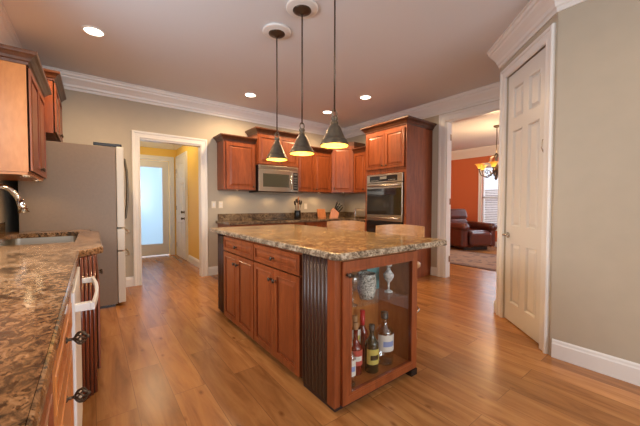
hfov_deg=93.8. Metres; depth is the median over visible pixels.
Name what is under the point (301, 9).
pendant light
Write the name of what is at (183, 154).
trim
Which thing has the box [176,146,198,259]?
wall
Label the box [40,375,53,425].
base cabinet
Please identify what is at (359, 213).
toaster
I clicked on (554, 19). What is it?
wall
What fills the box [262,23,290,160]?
pendant light
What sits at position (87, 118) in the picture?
wall
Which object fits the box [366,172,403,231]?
wall oven
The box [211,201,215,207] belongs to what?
switch plate
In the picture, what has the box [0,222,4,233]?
backsplash
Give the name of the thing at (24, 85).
upper cabinet
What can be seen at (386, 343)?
liquor bottle
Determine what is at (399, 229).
bar stool
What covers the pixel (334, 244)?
countertop
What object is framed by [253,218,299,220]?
cooktop
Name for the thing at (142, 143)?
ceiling
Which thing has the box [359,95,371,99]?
recessed light
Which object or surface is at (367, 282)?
ice bucket
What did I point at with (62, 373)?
base cabinet
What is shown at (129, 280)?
baseboard
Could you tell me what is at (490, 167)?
window blind
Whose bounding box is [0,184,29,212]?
faucet
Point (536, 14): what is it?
trim
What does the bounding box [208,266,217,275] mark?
baseboard
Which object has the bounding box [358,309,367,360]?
liquor bottle
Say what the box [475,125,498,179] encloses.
chandelier
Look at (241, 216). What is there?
backsplash
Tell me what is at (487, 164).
trim
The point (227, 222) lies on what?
countertop
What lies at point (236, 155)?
upper cabinet
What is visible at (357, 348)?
liquor bottle
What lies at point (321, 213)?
cutting board
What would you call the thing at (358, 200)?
wall
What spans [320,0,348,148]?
pendant light
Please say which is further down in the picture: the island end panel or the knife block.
the island end panel
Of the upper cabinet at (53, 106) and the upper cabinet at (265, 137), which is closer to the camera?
the upper cabinet at (53, 106)
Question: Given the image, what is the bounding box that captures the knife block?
[329,201,342,217]
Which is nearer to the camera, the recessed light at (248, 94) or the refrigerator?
the refrigerator
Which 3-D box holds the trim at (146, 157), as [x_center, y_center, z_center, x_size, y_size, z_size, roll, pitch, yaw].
[-3.889,-0.154,6.760,1.109,2.304,0.028,-1,2,-37]
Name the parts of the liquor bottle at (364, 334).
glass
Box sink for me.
[0,236,76,245]
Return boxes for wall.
[0,180,18,238]
[61,89,344,276]
[140,146,175,253]
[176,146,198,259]
[344,100,496,266]
[451,155,498,241]
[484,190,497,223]
[500,13,557,354]
[550,0,639,363]
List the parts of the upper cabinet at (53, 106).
cornice, door, door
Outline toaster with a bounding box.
[354,209,364,217]
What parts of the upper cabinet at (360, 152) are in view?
cornice, door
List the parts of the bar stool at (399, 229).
backrest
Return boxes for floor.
[82,246,639,425]
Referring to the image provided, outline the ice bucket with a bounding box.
[357,271,376,299]
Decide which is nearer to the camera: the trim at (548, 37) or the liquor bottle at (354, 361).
the liquor bottle at (354, 361)
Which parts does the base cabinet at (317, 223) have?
drawer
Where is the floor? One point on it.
(170, 356)
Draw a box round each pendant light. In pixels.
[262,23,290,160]
[286,0,317,155]
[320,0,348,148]
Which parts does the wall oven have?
handle, handle, door, door, control panel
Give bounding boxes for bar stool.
[327,221,364,230]
[376,224,424,312]
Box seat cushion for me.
[468,229,488,236]
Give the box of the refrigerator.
[18,141,129,308]
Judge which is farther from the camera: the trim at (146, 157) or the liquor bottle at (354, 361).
the trim at (146, 157)
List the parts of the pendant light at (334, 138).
lamp shade, rod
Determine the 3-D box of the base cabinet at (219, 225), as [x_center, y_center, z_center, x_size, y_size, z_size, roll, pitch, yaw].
[-1.328,0.613,5.029,0.553,0.880,0.648,-1,2,-37]
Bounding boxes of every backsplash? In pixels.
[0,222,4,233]
[218,212,363,220]
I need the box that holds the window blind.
[482,166,497,224]
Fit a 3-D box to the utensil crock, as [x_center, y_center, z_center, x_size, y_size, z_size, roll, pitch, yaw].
[-0.431,-0.102,5.866,0.172,0.422,0.132,-1,2,-37]
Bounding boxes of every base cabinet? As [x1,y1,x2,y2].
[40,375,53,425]
[52,295,90,425]
[78,254,102,401]
[218,223,262,226]
[224,235,255,338]
[254,243,301,377]
[263,222,304,224]
[304,221,327,226]
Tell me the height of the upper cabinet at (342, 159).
1.038 m
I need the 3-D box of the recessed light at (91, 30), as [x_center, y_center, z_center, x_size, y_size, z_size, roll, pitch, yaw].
[-2.211,-1.773,2.927,0.196,0.010,0.196,-1,2,-37]
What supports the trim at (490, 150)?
attached to the wall at (464, 172)
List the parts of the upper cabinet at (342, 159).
door, cornice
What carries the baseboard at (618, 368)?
attached to the wall at (595, 301)
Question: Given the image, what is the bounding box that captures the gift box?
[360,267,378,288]
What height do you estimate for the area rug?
0.011 m
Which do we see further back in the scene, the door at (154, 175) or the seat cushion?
the seat cushion
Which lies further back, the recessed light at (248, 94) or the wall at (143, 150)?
the wall at (143, 150)
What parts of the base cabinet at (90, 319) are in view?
door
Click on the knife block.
(334, 212)
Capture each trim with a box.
[0,0,586,138]
[131,130,207,285]
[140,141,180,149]
[140,154,174,254]
[175,151,187,260]
[437,100,499,277]
[451,144,498,159]
[478,162,498,230]
[496,23,555,353]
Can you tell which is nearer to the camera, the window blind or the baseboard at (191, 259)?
the baseboard at (191, 259)
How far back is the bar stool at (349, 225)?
3.78 m
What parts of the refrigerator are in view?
door, drawer, freezer drawer, handle, handle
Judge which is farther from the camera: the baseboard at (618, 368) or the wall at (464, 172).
the wall at (464, 172)
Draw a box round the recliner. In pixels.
[450,209,496,249]
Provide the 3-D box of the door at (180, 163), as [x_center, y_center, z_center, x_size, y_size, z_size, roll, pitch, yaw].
[-3.116,-0.107,6.651,0.103,2.200,0.800,-1,2,-37]
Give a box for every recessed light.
[81,25,105,36]
[244,92,256,97]
[322,110,331,113]
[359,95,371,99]
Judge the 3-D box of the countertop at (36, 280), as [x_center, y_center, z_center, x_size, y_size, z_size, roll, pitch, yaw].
[-1.342,0.262,1.240,0.751,0.041,4.786,-1,2,-37]
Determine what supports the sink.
in the countertop at (36, 280)
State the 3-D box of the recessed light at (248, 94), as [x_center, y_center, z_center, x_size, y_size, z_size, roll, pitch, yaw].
[-1.075,-1.820,4.620,0.196,0.010,0.196,-1,2,-37]
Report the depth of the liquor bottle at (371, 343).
1.99 m
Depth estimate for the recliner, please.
7.89 m
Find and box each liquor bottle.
[352,315,360,343]
[352,322,362,375]
[352,340,355,385]
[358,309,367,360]
[365,323,378,373]
[375,311,393,365]
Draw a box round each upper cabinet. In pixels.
[0,43,51,181]
[43,68,65,141]
[213,133,256,190]
[245,126,298,167]
[298,146,332,192]
[322,142,364,193]
[352,146,365,192]
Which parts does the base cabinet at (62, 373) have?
drawer, door, knob, knob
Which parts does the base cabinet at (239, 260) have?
door, drawer, door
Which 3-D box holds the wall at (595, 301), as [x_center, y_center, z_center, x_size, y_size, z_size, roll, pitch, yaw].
[3.174,-0.259,0.686,0.120,2.890,4.260,-1,2,-37]
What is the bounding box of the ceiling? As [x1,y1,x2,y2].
[1,0,529,150]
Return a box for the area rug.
[450,249,496,270]
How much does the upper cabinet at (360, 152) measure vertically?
0.886 m
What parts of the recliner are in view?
backrest, armrest, armrest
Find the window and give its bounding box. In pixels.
[482,170,497,221]
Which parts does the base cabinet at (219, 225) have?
drawer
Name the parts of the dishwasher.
door, handle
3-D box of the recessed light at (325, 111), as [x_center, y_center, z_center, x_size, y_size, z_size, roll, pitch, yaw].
[0.133,-1.842,5.476,0.196,0.010,0.196,-1,2,-37]
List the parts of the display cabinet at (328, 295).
fluted panel, corner post, glass door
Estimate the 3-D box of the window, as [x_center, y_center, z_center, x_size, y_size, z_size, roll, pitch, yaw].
[5.532,-0.459,8.013,0.040,1.780,2.270,-1,2,-37]
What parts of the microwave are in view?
door, control panel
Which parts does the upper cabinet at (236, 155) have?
cornice, door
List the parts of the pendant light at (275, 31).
lamp shade, rod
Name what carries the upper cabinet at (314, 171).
attached to the wall at (87, 118)
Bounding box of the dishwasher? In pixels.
[71,267,98,425]
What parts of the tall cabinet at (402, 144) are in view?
door, door, cornice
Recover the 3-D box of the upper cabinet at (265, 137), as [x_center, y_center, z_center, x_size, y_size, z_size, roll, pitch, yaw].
[-0.836,-1.155,5.484,0.943,0.621,0.446,-1,2,-37]
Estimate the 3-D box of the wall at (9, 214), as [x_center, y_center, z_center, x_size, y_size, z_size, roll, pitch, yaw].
[-1.131,-0.254,0.225,0.120,2.890,8.740,-1,2,-37]
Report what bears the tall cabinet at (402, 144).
on the floor
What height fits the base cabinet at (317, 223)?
0.880 m
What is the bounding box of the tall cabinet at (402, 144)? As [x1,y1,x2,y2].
[360,115,436,277]
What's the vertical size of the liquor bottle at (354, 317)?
0.345 m
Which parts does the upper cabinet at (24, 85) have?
light rail, cornice, door, door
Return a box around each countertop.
[0,229,102,425]
[210,224,446,260]
[216,217,364,224]
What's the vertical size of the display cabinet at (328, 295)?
0.888 m
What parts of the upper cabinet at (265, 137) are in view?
door, cornice, door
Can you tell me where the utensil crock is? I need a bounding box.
[294,197,301,218]
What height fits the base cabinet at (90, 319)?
0.879 m
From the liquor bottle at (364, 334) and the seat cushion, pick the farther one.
the seat cushion
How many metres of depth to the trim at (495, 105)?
4.91 m
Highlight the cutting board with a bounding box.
[317,209,325,217]
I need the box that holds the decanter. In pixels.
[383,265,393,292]
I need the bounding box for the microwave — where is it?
[249,165,297,193]
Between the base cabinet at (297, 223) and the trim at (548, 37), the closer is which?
the trim at (548, 37)
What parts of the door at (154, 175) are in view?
frosted pane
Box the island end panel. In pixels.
[218,234,225,312]
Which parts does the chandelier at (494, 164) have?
lamp shade, arm, lamp shade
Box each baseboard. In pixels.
[126,276,133,286]
[188,255,198,267]
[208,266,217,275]
[431,267,436,275]
[551,339,639,385]
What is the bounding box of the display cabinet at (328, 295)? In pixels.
[302,250,417,411]
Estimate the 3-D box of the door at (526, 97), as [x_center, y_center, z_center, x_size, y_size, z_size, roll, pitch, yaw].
[1.904,-0.141,2.809,0.099,2.503,0.684,0,2,8]
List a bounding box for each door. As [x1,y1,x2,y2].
[140,160,169,255]
[176,156,186,259]
[502,47,545,342]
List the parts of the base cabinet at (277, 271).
door, drawer, door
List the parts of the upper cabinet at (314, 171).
door, cornice, door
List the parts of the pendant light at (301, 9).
lamp shade, rod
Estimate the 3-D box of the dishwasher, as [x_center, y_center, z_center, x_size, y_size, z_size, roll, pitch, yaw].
[-1.310,0.726,1.204,0.686,0.875,0.597,-1,2,-37]
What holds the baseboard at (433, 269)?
attached to the wall at (358, 200)
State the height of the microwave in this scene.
0.474 m
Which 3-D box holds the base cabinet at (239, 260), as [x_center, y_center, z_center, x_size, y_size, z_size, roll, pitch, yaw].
[-0.488,0.669,3.009,0.784,0.888,0.712,-1,2,-37]
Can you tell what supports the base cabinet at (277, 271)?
on the floor

